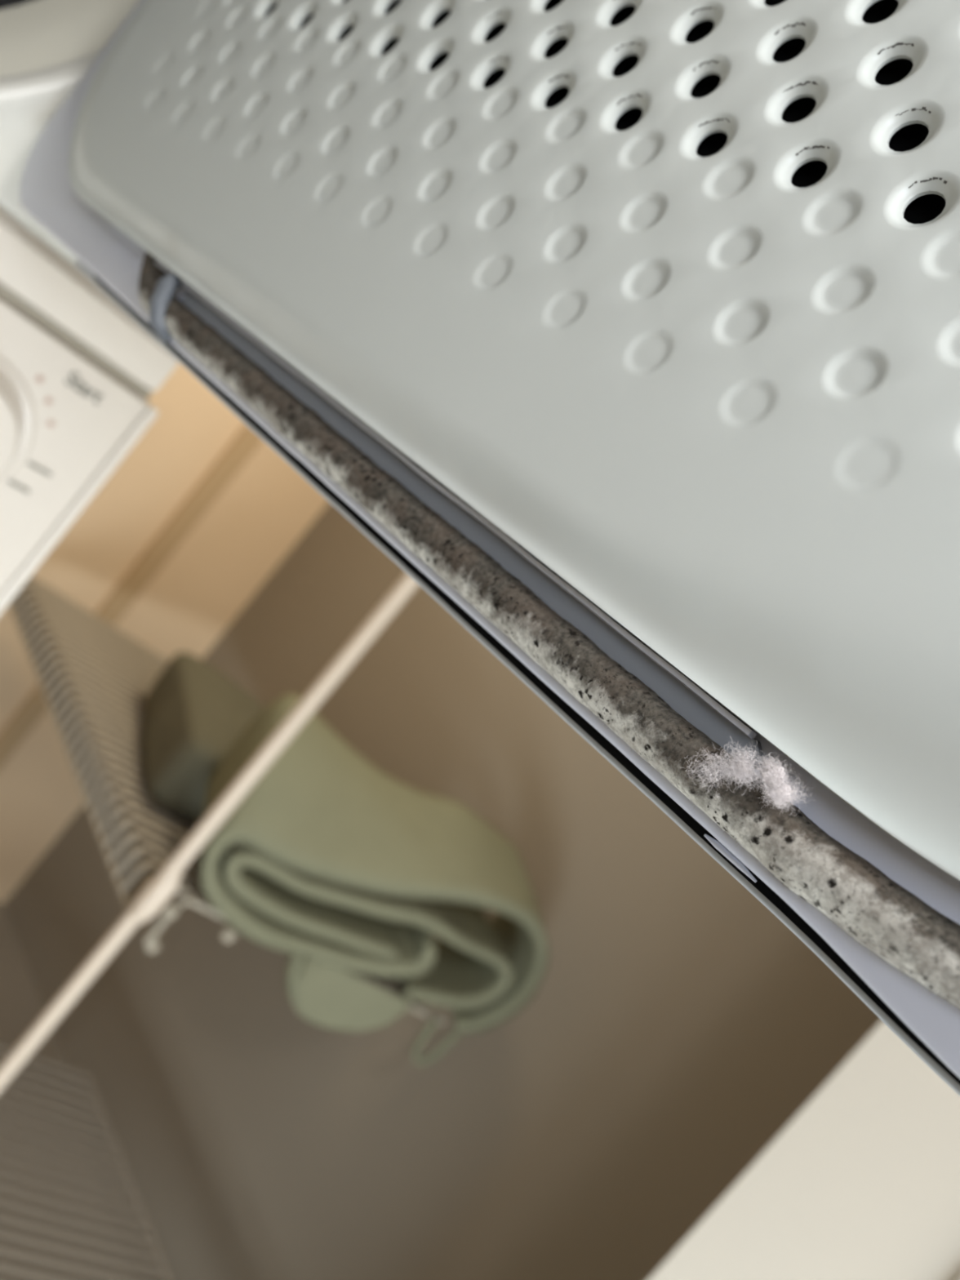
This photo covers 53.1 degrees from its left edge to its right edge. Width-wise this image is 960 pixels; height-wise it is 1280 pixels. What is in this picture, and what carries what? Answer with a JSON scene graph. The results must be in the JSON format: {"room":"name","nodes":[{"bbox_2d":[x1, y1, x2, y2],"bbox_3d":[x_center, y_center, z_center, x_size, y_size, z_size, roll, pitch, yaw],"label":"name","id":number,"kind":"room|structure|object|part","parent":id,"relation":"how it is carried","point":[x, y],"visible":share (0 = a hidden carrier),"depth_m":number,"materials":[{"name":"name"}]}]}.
{"room":"laundry room","nodes":[
{"label":"laundry room","id":0,"kind":"room"},
{"bbox_2d":[0,903,150,1279],"bbox_3d":[-1.046,1.294,0.218,4.290,0.050,3.800,43,5,38],"label":"floor","id":1,"kind":"structure","parent":0,"point":[21,1006],"depth_m":2.45,"materials":[{"name":"tile"}]},
{"bbox_2d":[0,1042,173,1279],"bbox_3d":[-0.820,1.123,1.650,0.985,0.312,0.406,43,5,38],"label":"wire shelf","id":2,"kind":"object","parent":1,"relation":"on","point":[69,1096],"visible":0.93,"depth_m":1.74,"materials":[{"name":"beige metal"}]},
{"bbox_3d":[-0.912,1.024,2.001,0.016,0.300,0.016,43,5,38],"label":"leg","id":3,"kind":"part","parent":2,"relation":"part of","materials":[{"name":"beige plastic"}]},
{"bbox_3d":[-0.616,1.162,1.745,0.805,0.016,0.016,43,5,38],"label":"shelf rail","id":4,"kind":"part","parent":2,"relation":"part of","materials":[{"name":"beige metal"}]},
{"bbox_3d":[-0.582,1.121,1.742,0.805,0.016,0.016,43,5,38],"label":"shelf rail","id":5,"kind":"part","parent":2,"relation":"part of","materials":[{"name":"beige metal"}]},
{"bbox_2d":[0,0,178,614],"bbox_3d":[-0.907,-0.064,0.674,0.634,2.150,0.684,43,5,38],"label":"dryer","id":6,"kind":"object","parent":1,"relation":"on","point":[78,374],"visible":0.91,"depth_m":0.67,"materials":[{"name":"beige metal"}]},
{"bbox_3d":[-0.354,-0.138,0.638,0.030,0.094,0.094,43,5,38],"label":"knob","id":7,"kind":"part","parent":6,"relation":"part of","materials":[{"name":"beige plastic"}]},
{"bbox_3d":[-0.496,-0.194,0.494,0.016,0.258,0.640,43,5,38],"label":"control panel","id":8,"kind":"part","parent":6,"relation":"part of","materials":[{"name":"beige plastic"}]},
{"bbox_2d":[18,0,959,1095],"bbox_3d":[0.083,-0.263,0.340,0.753,0.506,0.036,43,5,38],"label":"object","id":9,"kind":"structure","parent":6,"relation":"attached to","point":[627,331],"depth_m":0.26,"materials":[{"name":"white metal"}]},
{"bbox_2d":[681,736,814,815],"bbox_3d":[0.058,0.030,0.207,0.028,0.018,0.008,43,5,38],"label":"tuft","id":10,"kind":"object","parent":9,"relation":"on","point":[773,775],"visible":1,"depth_m":0.21,"materials":[{"name":"white fabric"}]},
{"bbox_2d":[0,573,418,1092],"bbox_3d":[-0.376,0.251,1.388,0.044,2.250,0.047,43,5,38],"label":"hanging rod","id":11,"kind":"object","parent":1,"relation":"on","point":[164,885],"visible":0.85,"depth_m":1.38,"materials":[{"name":"beige metal"}]},
{"bbox_2d":[8,575,445,1024],"bbox_3d":[-0.567,0.301,1.920,0.701,0.107,1.150,37,5,-40],"label":"wire shelf","id":12,"kind":"object","parent":11,"relation":"attached to","point":[95,679],"visible":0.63,"depth_m":1.73,"materials":[{"name":"metal"}]},
{"bbox_2d":[143,651,264,823],"bbox_3d":[-0.495,0.198,1.806,0.241,0.154,0.447,38,4,-29],"label":"storage box","id":13,"kind":"object","parent":12,"relation":"on","point":[196,713],"visible":0.61,"depth_m":1.68,"materials":[{"name":"green fabric"}]},
{"bbox_2d":[201,693,549,1066],"bbox_3d":[-0.179,0.436,1.623,0.674,0.397,0.197,38,4,-29],"label":"folded towel","id":14,"kind":"object","parent":12,"relation":"on","point":[331,861],"visible":0.97,"depth_m":1.55,"materials":[{"name":"green fabric"}]},
{"bbox_2d":[0,362,328,903],"bbox_3d":[-1.507,-0.850,1.322,0.100,2.500,3.560,43,5,38],"label":"door","id":15,"kind":"structure","parent":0,"point":[267,506],"depth_m":2.50,"materials":[{"name":"beige paint"}]},
{"bbox_2d":[0,424,262,768],"bbox_3d":[-0.742,-0.307,2.423,0.020,2.500,0.060,43,5,38],"label":"trim","id":16,"kind":"structure","parent":15,"relation":"attached to","point":[246,442],"depth_m":2.42,"materials":[{"name":"beige wood"}]},
{"bbox_2d":[3,502,881,1279],"bbox_3d":[-0.025,0.313,2.174,2.025,2.500,0.100,43,5,38],"label":"wall","id":17,"kind":"structure","parent":0,"point":[674,1026],"depth_m":1.93,"materials":[{"name":"brown paint"}]},
{"bbox_2d":[648,1021,959,1279],"bbox_3d":[1.078,1.366,0.639,2.265,2.500,0.660,43,5,38],"label":"wall","id":18,"kind":"structure","parent":0,"point":[863,1183],"depth_m":1.02,"materials":[{"name":"beige paint"}]}
]}

